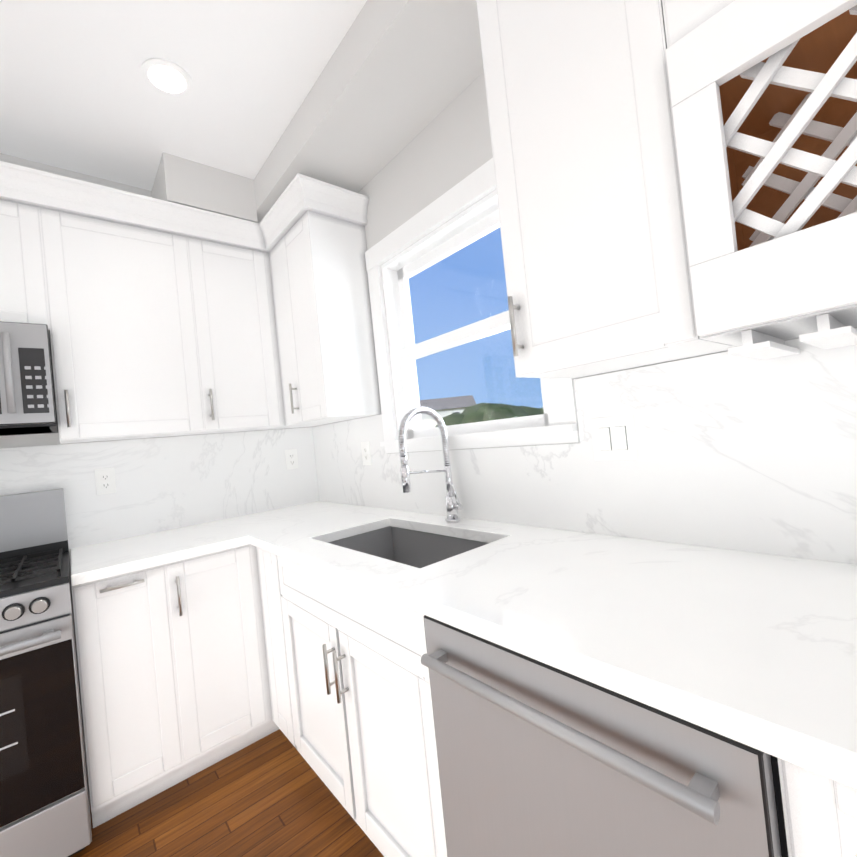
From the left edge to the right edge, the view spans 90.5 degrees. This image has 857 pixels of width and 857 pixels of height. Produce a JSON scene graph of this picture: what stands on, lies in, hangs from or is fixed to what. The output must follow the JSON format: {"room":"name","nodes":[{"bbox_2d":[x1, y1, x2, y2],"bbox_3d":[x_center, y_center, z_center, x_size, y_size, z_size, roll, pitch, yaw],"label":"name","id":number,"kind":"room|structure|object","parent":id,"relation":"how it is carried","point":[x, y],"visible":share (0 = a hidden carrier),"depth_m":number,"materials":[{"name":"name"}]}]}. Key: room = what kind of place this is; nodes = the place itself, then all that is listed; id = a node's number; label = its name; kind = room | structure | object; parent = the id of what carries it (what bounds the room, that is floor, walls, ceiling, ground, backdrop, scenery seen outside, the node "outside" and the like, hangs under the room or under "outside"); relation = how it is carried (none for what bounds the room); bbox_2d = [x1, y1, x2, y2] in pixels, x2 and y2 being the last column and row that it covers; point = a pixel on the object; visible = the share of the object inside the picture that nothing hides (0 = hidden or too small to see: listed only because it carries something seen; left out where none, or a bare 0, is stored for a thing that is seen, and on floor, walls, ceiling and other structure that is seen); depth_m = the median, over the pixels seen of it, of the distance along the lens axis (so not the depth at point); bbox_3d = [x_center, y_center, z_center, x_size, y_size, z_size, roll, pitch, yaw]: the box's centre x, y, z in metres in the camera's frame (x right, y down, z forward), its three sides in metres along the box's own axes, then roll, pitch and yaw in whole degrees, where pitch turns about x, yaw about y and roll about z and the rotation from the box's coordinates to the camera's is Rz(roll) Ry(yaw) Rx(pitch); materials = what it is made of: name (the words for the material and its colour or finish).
{"room":"kitchen","nodes":[
{"label":"kitchen","id":0,"kind":"room"},
{"bbox_2d":[0,153,304,568],"bbox_3d":[-2.526,0.193,1.289,4.900,2.690,0.150,-5,-1,-40],"label":"wall","id":1,"kind":"structure","parent":0,"point":[15,441],"depth_m":1.93,"materials":[{"name":"paint"}]},
{"bbox_2d":[0,164,55,331],"bbox_3d":[-1.926,-0.667,1.582,0.739,0.620,0.305,-5,-1,-40],"label":"upper cabinet","id":2,"kind":"object","parent":1,"relation":"attached to","point":[25,282],"depth_m":1.67,"materials":[{"name":"paint"}]},
{"bbox_2d":[0,321,57,435],"bbox_3d":[-1.829,-0.167,1.520,0.729,0.390,0.442,-5,-1,-40],"label":"microwave","id":3,"kind":"object","parent":2,"relation":"attached to","point":[27,399],"visible":1,"depth_m":1.58,"materials":[{"name":"silver metal"}]},
{"bbox_2d":[40,172,223,443],"bbox_3d":[-1.423,-0.488,1.989,0.654,1.065,0.305,-5,-1,-40],"label":"upper cabinet","id":4,"kind":"object","parent":1,"relation":"attached to","point":[133,343],"depth_m":1.87,"materials":[{"name":"paint"}]},
{"bbox_2d":[0,427,319,548],"bbox_3d":[-1.809,0.322,1.774,2.820,0.472,0.012,-5,-1,-40],"label":"backsplash","id":5,"kind":"structure","parent":1,"relation":"attached to","point":[163,483],"depth_m":2.16,"materials":[{"name":"stone"}]},
{"bbox_2d":[94,468,115,494],"bbox_3d":[-1.527,0.249,2.007,0.073,0.118,0.006,-5,-1,-40],"label":"electrical outlet plate","id":6,"kind":"object","parent":5,"relation":"attached to","point":[104,478],"depth_m":2.00,"materials":[{"name":"white plastic"}]},
{"bbox_2d":[285,449,297,469],"bbox_3d":[-0.837,0.188,2.597,0.073,0.118,0.006,-5,-1,-40],"label":"electrical outlet plate","id":7,"kind":"object","parent":5,"relation":"attached to","point":[291,457],"depth_m":2.59,"materials":[{"name":"white plastic"}]},
{"bbox_2d":[204,212,283,432],"bbox_3d":[-1.097,-0.517,2.268,0.458,1.065,0.305,-5,-1,-40],"label":"upper cabinet","id":8,"kind":"object","parent":1,"relation":"attached to","point":[237,250],"depth_m":2.19,"materials":[{"name":"paint"}]},
{"bbox_2d":[0,0,366,190],"bbox_3d":[-0.815,-1.415,-0.879,4.900,0.100,5.900,-5,-1,-40],"label":"ceiling","id":9,"kind":"structure","parent":0,"point":[78,94],"depth_m":1.58,"materials":[{"name":"paint"}]},
{"bbox_2d":[140,58,192,97],"bbox_3d":[-0.976,-1.307,1.588,0.169,0.007,0.169,-7,-1,44],"label":"recessed light","id":10,"kind":"object","parent":9,"relation":"in","point":[165,77],"visible":1,"depth_m":1.57,"materials":[{"name":"white paint"}]},
{"bbox_2d":[151,0,483,222],"bbox_3d":[0.650,-1.381,0.356,0.778,0.224,5.598,-5,-1,-40],"label":"soffit beam","id":11,"kind":"structure","parent":9,"relation":"attached to","point":[395,78],"depth_m":1.64,"materials":[{"name":"paint"}]},
{"bbox_2d":[71,729,383,856],"bbox_3d":[-0.534,1.361,-0.920,4.900,0.100,5.900,-5,-1,-40],"label":"floor","id":12,"kind":"structure","parent":0,"point":[271,795],"depth_m":1.49,"materials":[{"name":"brown wood"}]},
{"bbox_2d":[0,488,91,856],"bbox_3d":[-1.637,0.859,1.381,0.756,1.190,0.713,-5,-1,-40],"label":"range","id":13,"kind":"object","parent":12,"relation":"on","point":[44,800],"visible":1,"depth_m":1.35,"materials":[{"name":"silver metal"}]},
{"bbox_2d":[71,559,206,827],"bbox_3d":[-1.247,0.984,1.790,0.339,0.876,0.610,-5,-1,-40],"label":"base cabinet","id":14,"kind":"object","parent":12,"relation":"on","point":[190,667],"depth_m":1.56,"materials":[{"name":"paint"}]},
{"bbox_2d":[187,544,270,766],"bbox_3d":[-1.071,0.968,1.940,0.378,0.876,0.610,-5,-1,-40],"label":"base cabinet","id":15,"kind":"object","parent":12,"relation":"on","point":[224,594],"depth_m":1.76,"materials":[{"name":"paint"}]},
{"bbox_2d":[70,521,269,585],"bbox_3d":[-1.091,0.506,1.736,0.570,0.038,0.966,-5,-1,-40],"label":"countertop","id":16,"kind":"structure","parent":15,"relation":"on","point":[99,561],"depth_m":1.72,"materials":[{"name":"stone"}]},
{"bbox_2d":[255,547,430,779],"bbox_3d":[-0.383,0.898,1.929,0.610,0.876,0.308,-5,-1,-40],"label":"base cabinet","id":17,"kind":"object","parent":12,"relation":"on","point":[342,664],"depth_m":1.35,"materials":[{"name":"paint"}]},
{"bbox_2d":[238,501,385,532],"bbox_3d":[-0.622,0.465,2.132,0.360,0.038,0.974,-5,-1,-40],"label":"countertop","id":18,"kind":"structure","parent":17,"relation":"on","point":[312,517],"depth_m":2.11,"materials":[{"name":"stone"}]},
{"bbox_2d":[214,501,856,789],"bbox_3d":[0.067,0.383,1.315,0.655,0.038,3.118,-5,-1,-40],"label":"countertop","id":19,"kind":"structure","parent":17,"relation":"on","point":[757,651],"depth_m":0.75,"materials":[{"name":"stone"}]},
{"bbox_2d":[328,526,488,567],"bbox_3d":[-0.083,0.522,1.504,0.400,0.200,0.700,-5,-1,-40],"label":"sink","id":20,"kind":"object","parent":19,"relation":"in","point":[417,549],"depth_m":1.77,"materials":[{"name":"silver metal"}]},
{"bbox_2d":[398,406,462,522],"bbox_3d":[0.007,0.143,1.601,0.257,0.459,0.086,-5,-1,-40],"label":"faucet","id":21,"kind":"object","parent":19,"relation":"on","point":[453,505],"visible":1,"depth_m":1.63,"materials":[{"name":"silver metal"}]},
{"bbox_2d":[421,615,787,856],"bbox_3d":[0.437,0.801,0.884,0.653,0.872,0.604,-5,-1,-40],"label":"dishwasher","id":22,"kind":"object","parent":12,"relation":"on","point":[536,758],"visible":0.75,"depth_m":0.66,"materials":[{"name":"silver metal"}]},
{"bbox_2d":[777,758,856,856],"bbox_3d":[0.893,0.746,0.406,0.630,0.876,0.703,-5,-1,-40],"label":"base cabinet","id":23,"kind":"object","parent":12,"relation":"on","point":[820,812],"depth_m":0.46,"materials":[{"name":"paint"}]},
{"bbox_2d":[314,71,798,451],"bbox_3d":[1.175,-0.192,0.583,0.150,2.690,5.750,-5,-1,-40],"label":"wall","id":24,"kind":"structure","parent":0,"point":[447,148],"depth_m":1.73,"materials":[{"name":"paint"}]},
{"bbox_2d":[272,180,381,427],"bbox_3d":[-0.500,-0.579,2.148,0.305,1.065,0.330,-5,-1,-40],"label":"upper cabinet","id":25,"kind":"object","parent":24,"relation":"attached to","point":[321,246],"depth_m":2.02,"materials":[{"name":"paint"}]},
{"bbox_2d":[365,158,579,452],"bbox_3d":[0.124,-0.420,1.747,0.185,1.000,1.040,-5,-1,-40],"label":"window","id":26,"kind":"structure","parent":24,"relation":"in","point":[556,422],"depth_m":1.79,"materials":[{"name":"white paint"}]},
{"bbox_2d":[312,328,856,564],"bbox_3d":[0.285,0.106,1.527,0.013,0.472,3.118,-5,-1,-40],"label":"backsplash","id":27,"kind":"structure","parent":24,"relation":"attached to","point":[743,453],"depth_m":1.08,"materials":[{"name":"stone"}]},
{"bbox_2d":[361,441,371,464],"bbox_3d":[-0.326,0.131,2.230,0.007,0.124,0.079,-5,-1,-40],"label":"electrical outlet plate","id":28,"kind":"object","parent":27,"relation":"attached to","point":[366,451],"depth_m":2.22,"materials":[{"name":"white plastic"}]},
{"bbox_2d":[590,415,637,460],"bbox_3d":[0.529,0.029,1.217,0.008,0.124,0.126,-5,-1,-40],"label":"light switch","id":29,"kind":"object","parent":27,"relation":"attached to","point":[613,438],"depth_m":1.21,"materials":[{"name":"white plastic"}]},
{"bbox_2d":[475,0,763,378],"bbox_3d":[0.429,-0.722,1.048,0.305,1.128,0.443,-5,-1,-40],"label":"upper cabinet","id":30,"kind":"object","parent":24,"relation":"attached to","point":[676,180],"depth_m":0.90,"materials":[{"name":"paint"}]},
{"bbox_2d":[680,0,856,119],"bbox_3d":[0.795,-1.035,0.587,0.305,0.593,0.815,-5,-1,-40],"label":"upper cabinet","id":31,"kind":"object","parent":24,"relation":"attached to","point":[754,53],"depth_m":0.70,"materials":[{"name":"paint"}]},
{"label":"outside","id":32,"kind":"structure","parent":0,"visible":0},
{"bbox_3d":[17.849,3.293,50.961,89.700,0.100,130.000,-5,-1,-40],"label":"ground","id":33,"kind":"structure","parent":32,"visible":0},
{"bbox_2d":[420,395,475,428],"bbox_3d":[0.643,0.520,58.229,11.700,9.100,8.700,-6,-1,0],"label":"house","id":34,"kind":"structure","parent":33,"relation":"on","point":[446,408],"depth_m":54.95,"materials":[{"name":"white"}]},
{"bbox_2d":[436,403,543,426],"bbox_3d":[3.816,2.090,19.145,10.728,6.860,7.328,-5,-1,-40],"label":"trees","id":35,"kind":"object","parent":33,"relation":"on","point":[496,408],"depth_m":15.31,"materials":[{"name":"green plant"}]}
]}

